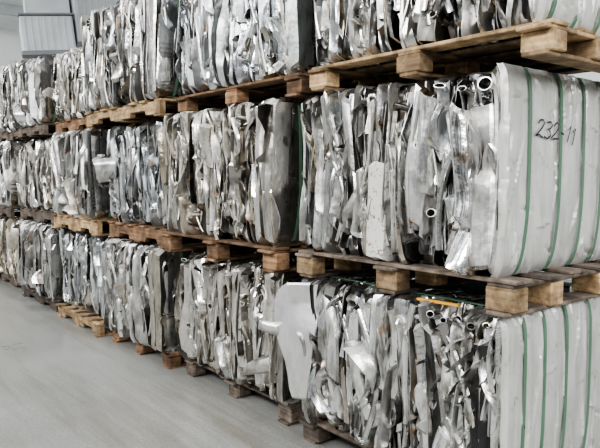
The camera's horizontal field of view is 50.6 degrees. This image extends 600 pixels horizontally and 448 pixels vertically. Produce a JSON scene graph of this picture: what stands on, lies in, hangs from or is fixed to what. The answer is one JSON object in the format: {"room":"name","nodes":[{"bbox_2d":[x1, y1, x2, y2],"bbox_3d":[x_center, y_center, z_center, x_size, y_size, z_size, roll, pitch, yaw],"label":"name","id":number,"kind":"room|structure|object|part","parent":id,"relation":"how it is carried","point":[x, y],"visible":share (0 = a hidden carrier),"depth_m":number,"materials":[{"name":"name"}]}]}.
{"room":"waste facility","nodes":[
{"label":"waste facility","id":0,"kind":"room"},
{"bbox_2d":[0,29,22,209],"bbox_3d":[-13.687,-2.546,14.644,21.000,5.600,0.200,-4,6,-38],"label":"wall","id":1,"kind":"structure","parent":0,"point":[10,43],"depth_m":18.48,"materials":[{"name":"paint"}]},
{"bbox_2d":[0,0,22,30],"bbox_3d":[-7.226,-5.257,12.732,11.000,0.100,10.500,-4,6,-38],"label":"ceiling","id":2,"kind":"structure","parent":0,"point":[7,22],"depth_m":17.33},
{"bbox_2d":[0,2,23,16],"bbox_3d":[-8.673,-5.223,14.560,11.000,0.250,0.150,-4,6,-38],"label":"trim","id":3,"kind":"structure","parent":2,"relation":"attached to","point":[5,9],"depth_m":15.68,"materials":[{"name":"grey paint"}]},
{"bbox_2d":[17,0,117,59],"bbox_3d":[-3.947,-3.897,10.797,1.842,2.333,1.322,-2,5,-24],"label":"ventilation unit","id":4,"kind":"object","parent":2,"relation":"hanging from","point":[51,27],"visible":0.67,"depth_m":10.40,"materials":[{"name":"paint"}]},
{"bbox_3d":[-4.145,-3.411,10.340,0.851,0.034,0.157,-8,7,-23],"label":"rail","id":5,"kind":"part","parent":4,"relation":"part of","materials":[{"name":"grey metal"}]},
{"bbox_3d":[-3.698,-2.827,10.512,1.691,0.078,0.291,-8,7,-23],"label":"rail","id":6,"kind":"part","parent":4,"relation":"part of","materials":[{"name":"grey metal"}]},
{"bbox_2d":[0,273,571,447],"bbox_3d":[-6.154,1.025,5.422,21.000,0.100,28.000,-4,6,-38],"label":"floor","id":7,"kind":"structure","parent":0,"point":[62,385],"depth_m":3.94,"materials":[{"name":"concrete"}]},
{"bbox_2d":[0,271,23,291],"bbox_3d":[-3.179,0.693,8.289,1.132,0.120,1.150,-4,6,-38],"label":"wooden pallet","id":8,"kind":"object","parent":7,"relation":"on","point":[5,277],"visible":0.2,"depth_m":8.05,"materials":[{"name":"brown wood"}]},
{"bbox_2d":[0,216,33,279],"bbox_3d":[-3.256,0.262,8.194,1.210,0.755,1.190,-4,6,-38],"label":"bale","id":9,"kind":"object","parent":8,"relation":"on","point":[9,233],"visible":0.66,"depth_m":7.76},
{"bbox_2d":[0,205,20,218],"bbox_3d":[-3.351,-0.191,8.273,1.134,0.135,1.110,-4,6,-38],"label":"wooden pallet","id":10,"kind":"object","parent":9,"relation":"on","point":[9,212],"visible":0.19,"depth_m":7.65,"materials":[{"name":"brown wood"}]},
{"bbox_2d":[0,141,21,206],"bbox_3d":[-3.402,-0.646,8.194,1.211,0.785,1.100,-4,6,-38],"label":"bale","id":11,"kind":"object","parent":10,"relation":"on","point":[8,158],"visible":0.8,"depth_m":7.51},
{"bbox_2d":[0,131,54,141],"bbox_3d":[-3.125,-1.087,8.062,1.132,0.115,1.150,-4,6,-38],"label":"wooden pallet","id":12,"kind":"object","parent":11,"relation":"on","point":[9,136],"visible":0.27,"depth_m":7.72,"materials":[{"name":"brown wood"}]},
{"bbox_2d":[0,59,25,133],"bbox_3d":[-3.163,-1.542,8.007,1.164,0.800,1.180,-4,6,-38],"label":"bale","id":13,"kind":"object","parent":12,"relation":"on","point":[6,72],"visible":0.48,"depth_m":7.65},
{"bbox_2d":[22,286,78,311],"bbox_3d":[-2.416,0.775,7.225,1.130,0.120,1.170,-4,6,-38],"label":"wooden pallet","id":14,"kind":"object","parent":7,"relation":"on","point":[27,292],"visible":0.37,"depth_m":6.79,"materials":[{"name":"brown wood"}]},
{"bbox_2d":[17,220,62,299],"bbox_3d":[-2.483,0.343,7.139,1.198,0.755,1.210,-4,6,-38],"label":"bale","id":15,"kind":"object","parent":14,"relation":"on","point":[40,266],"visible":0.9,"depth_m":6.60},
{"bbox_2d":[19,207,107,223],"bbox_3d":[-2.437,-0.112,7.251,1.129,0.135,1.369,-4,6,-38],"label":"wooden pallet","id":16,"kind":"object","parent":15,"relation":"on","point":[40,215],"visible":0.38,"depth_m":6.93,"materials":[{"name":"brown wood"}]},
{"bbox_2d":[13,136,54,211],"bbox_3d":[-2.472,-0.568,7.187,1.174,0.785,1.428,-4,6,-38],"label":"bale","id":17,"kind":"object","parent":16,"relation":"on","point":[34,187],"visible":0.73,"depth_m":6.83},
{"bbox_2d":[16,123,85,138],"bbox_3d":[-2.454,-1.012,7.090,1.132,0.115,0.967,-4,6,-38],"label":"wooden pallet","id":18,"kind":"object","parent":17,"relation":"on","point":[32,130],"visible":0.34,"depth_m":6.74,"materials":[{"name":"brown wood"}]},
{"bbox_2d":[12,54,59,127],"bbox_3d":[-2.490,-1.410,7.016,1.174,0.690,0.980,-4,6,-38],"label":"bale","id":19,"kind":"object","parent":18,"relation":"on","point":[33,104],"visible":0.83,"depth_m":6.43},
{"bbox_2d":[55,302,112,337],"bbox_3d":[-1.641,0.855,6.203,1.129,0.120,1.100,-4,6,-38],"label":"wooden pallet","id":20,"kind":"object","parent":7,"relation":"on","point":[80,317],"visible":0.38,"depth_m":5.79,"materials":[{"name":"brown wood"}]},
{"bbox_2d":[59,226,108,318],"bbox_3d":[-1.611,0.416,6.193,1.155,0.755,1.140,-4,6,-38],"label":"bale","id":21,"kind":"object","parent":20,"relation":"on","point":[81,252],"visible":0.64,"depth_m":5.84},
{"bbox_2d":[51,214,116,235],"bbox_3d":[-1.639,-0.024,6.114,1.125,0.135,1.146,-4,6,-38],"label":"wooden pallet","id":22,"kind":"object","parent":21,"relation":"on","point":[77,224],"visible":0.34,"depth_m":5.69,"materials":[{"name":"brown wood"}]},
{"bbox_2d":[49,127,114,219],"bbox_3d":[-1.683,-0.479,6.034,1.219,0.785,1.150,-4,6,-38],"label":"bale","id":23,"kind":"object","parent":22,"relation":"on","point":[77,191],"visible":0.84,"depth_m":5.55},
{"bbox_2d":[54,117,146,132],"bbox_3d":[-1.702,-0.948,6.265,1.130,0.115,1.003,-4,6,-38],"label":"wooden pallet","id":24,"kind":"object","parent":23,"relation":"on","point":[77,124],"visible":0.32,"depth_m":6.00,"materials":[{"name":"brown wood"}]},
{"bbox_2d":[52,47,92,121],"bbox_3d":[-1.722,-1.328,6.213,1.156,0.650,1.000,-4,6,-38],"label":"bale","id":25,"kind":"object","parent":24,"relation":"on","point":[70,99],"visible":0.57,"depth_m":5.88},
{"bbox_2d":[112,330,185,368],"bbox_3d":[-0.832,0.927,5.271,1.134,0.120,1.094,-4,6,-38],"label":"wooden pallet","id":26,"kind":"object","parent":7,"relation":"on","point":[172,360],"visible":0.15,"depth_m":4.66,"materials":[{"name":"brown wood"}]},
{"bbox_2d":[101,237,202,353],"bbox_3d":[-0.912,0.495,5.180,1.184,0.755,1.100,-4,6,-38],"label":"bale","id":27,"kind":"object","parent":26,"relation":"on","point":[140,280],"visible":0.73,"depth_m":4.68},
{"bbox_2d":[108,221,206,247],"bbox_3d":[-0.837,0.047,5.197,1.129,0.135,1.063,-4,6,-38],"label":"wooden pallet","id":28,"kind":"object","parent":27,"relation":"on","point":[140,233],"visible":0.4,"depth_m":4.85,"materials":[{"name":"brown wood"}]},
{"bbox_2d":[92,119,167,226],"bbox_3d":[-0.903,-0.408,5.118,1.281,0.785,1.040,-4,6,-38],"label":"bale","id":29,"kind":"object","parent":28,"relation":"on","point":[131,166],"visible":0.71,"depth_m":4.83},
{"bbox_2d":[85,98,226,126],"bbox_3d":[-0.956,-0.863,5.162,1.134,0.115,1.379,-4,6,-38],"label":"wooden pallet","id":30,"kind":"object","parent":29,"relation":"on","point":[155,110],"visible":0.48,"depth_m":4.76,"materials":[{"name":"brown wood"}]},
{"bbox_2d":[81,0,201,112],"bbox_3d":[-0.986,-1.323,5.115,1.168,0.810,1.390,-4,6,-38],"label":"bale","id":31,"kind":"object","parent":30,"relation":"on","point":[129,47],"visible":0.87,"depth_m":4.57},
{"bbox_2d":[185,359,303,425],"bbox_3d":[0.004,1.001,4.304,1.138,0.120,1.239,-4,6,-38],"label":"wooden pallet","id":32,"kind":"object","parent":7,"relation":"on","point":[289,415],"visible":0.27,"depth_m":3.94,"materials":[{"name":"brown wood"}]},
{"bbox_2d":[174,246,370,405],"bbox_3d":[-0.096,0.570,4.203,1.247,0.755,1.250,-4,6,-38],"label":"bale","id":33,"kind":"object","parent":32,"relation":"on","point":[219,308],"visible":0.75,"depth_m":3.84},
{"bbox_2d":[160,231,361,272],"bbox_3d":[-0.113,0.129,4.139,1.132,0.135,1.312,-4,6,-38],"label":"wooden pallet","id":34,"kind":"object","parent":33,"relation":"on","point":[275,259],"visible":0.32,"depth_m":3.77,"materials":[{"name":"brown wood"}]},
{"bbox_2d":[156,97,306,246],"bbox_3d":[-0.145,-0.328,4.082,1.208,0.785,1.310,-4,6,-38],"label":"bale","id":35,"kind":"object","parent":34,"relation":"on","point":[234,171],"visible":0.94,"depth_m":3.54},
{"bbox_2d":[176,73,357,111],"bbox_3d":[0.020,-0.778,4.070,1.135,0.115,1.324,-4,6,-38],"label":"wooden pallet","id":36,"kind":"object","parent":35,"relation":"on","point":[297,86],"visible":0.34,"depth_m":3.71,"materials":[{"name":"brown wood"}]},
{"bbox_2d":[175,0,355,101],"bbox_3d":[-0.018,-1.223,4.018,1.182,0.780,1.320,-4,6,-38],"label":"bale","id":37,"kind":"object","parent":36,"relation":"on","point":[220,43],"visible":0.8,"depth_m":3.62},
{"bbox_2d":[299,415,373,447],"bbox_3d":[0.814,1.086,3.209,1.124,0.120,1.245,-4,6,-38],"label":"wooden pallet","id":38,"kind":"object","parent":7,"relation":"on","point":[316,433],"visible":0.19,"depth_m":3.27,"materials":[{"name":"brown wood"}]},
{"bbox_2d":[258,270,599,447],"bbox_3d":[0.700,0.654,3.117,1.299,0.755,1.303,-4,6,-38],"label":"bale","id":39,"kind":"object","parent":38,"relation":"on","point":[429,368],"visible":0.95,"depth_m":2.68,"materials":[{"name":"silver metal"}]},
{"bbox_3d":[-0.028,0.581,3.159,0.253,0.586,0.078,2,5,20],"label":"bent plate","id":40,"kind":"part","parent":39,"relation":"part of","materials":[{"name":"metal"}]},
{"bbox_2d":[295,249,599,318],"bbox_3d":[0.800,0.210,3.086,1.132,0.135,1.283,-4,6,-38],"label":"wooden pallet","id":41,"kind":"object","parent":39,"relation":"on","point":[507,297],"visible":0.55,"depth_m":2.66,"materials":[{"name":"brown wood"}]},
{"bbox_2d":[299,63,599,276],"bbox_3d":[0.744,-0.249,3.063,1.208,0.785,1.216,-4,6,-38],"label":"bale","id":42,"kind":"object","parent":41,"relation":"on","point":[496,172],"visible":1,"depth_m":2.56,"materials":[{"name":"silver"}]},
{"bbox_3d":[0.385,-0.057,2.799,0.149,0.438,0.132,-4,6,-38],"label":"speckled panel","id":43,"kind":"part","parent":42,"relation":"part of","materials":[{"name":"white metal"}]},
{"bbox_2d":[308,18,599,91],"bbox_3d":[0.866,-0.690,2.926,1.126,0.115,1.289,-4,6,-38],"label":"wooden pallet","id":44,"kind":"object","parent":42,"relation":"on","point":[543,41],"visible":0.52,"depth_m":2.58,"materials":[{"name":"brown wood"}]},
{"bbox_2d":[314,0,599,77],"bbox_3d":[0.823,-1.137,2.908,1.193,0.780,1.270,-4,6,-38],"label":"bale","id":45,"kind":"object","parent":44,"relation":"on","point":[345,30],"visible":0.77,"depth_m":2.59},
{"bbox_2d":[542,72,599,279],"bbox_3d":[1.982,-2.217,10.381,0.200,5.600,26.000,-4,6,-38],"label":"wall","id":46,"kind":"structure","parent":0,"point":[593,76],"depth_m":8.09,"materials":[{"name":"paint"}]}
]}

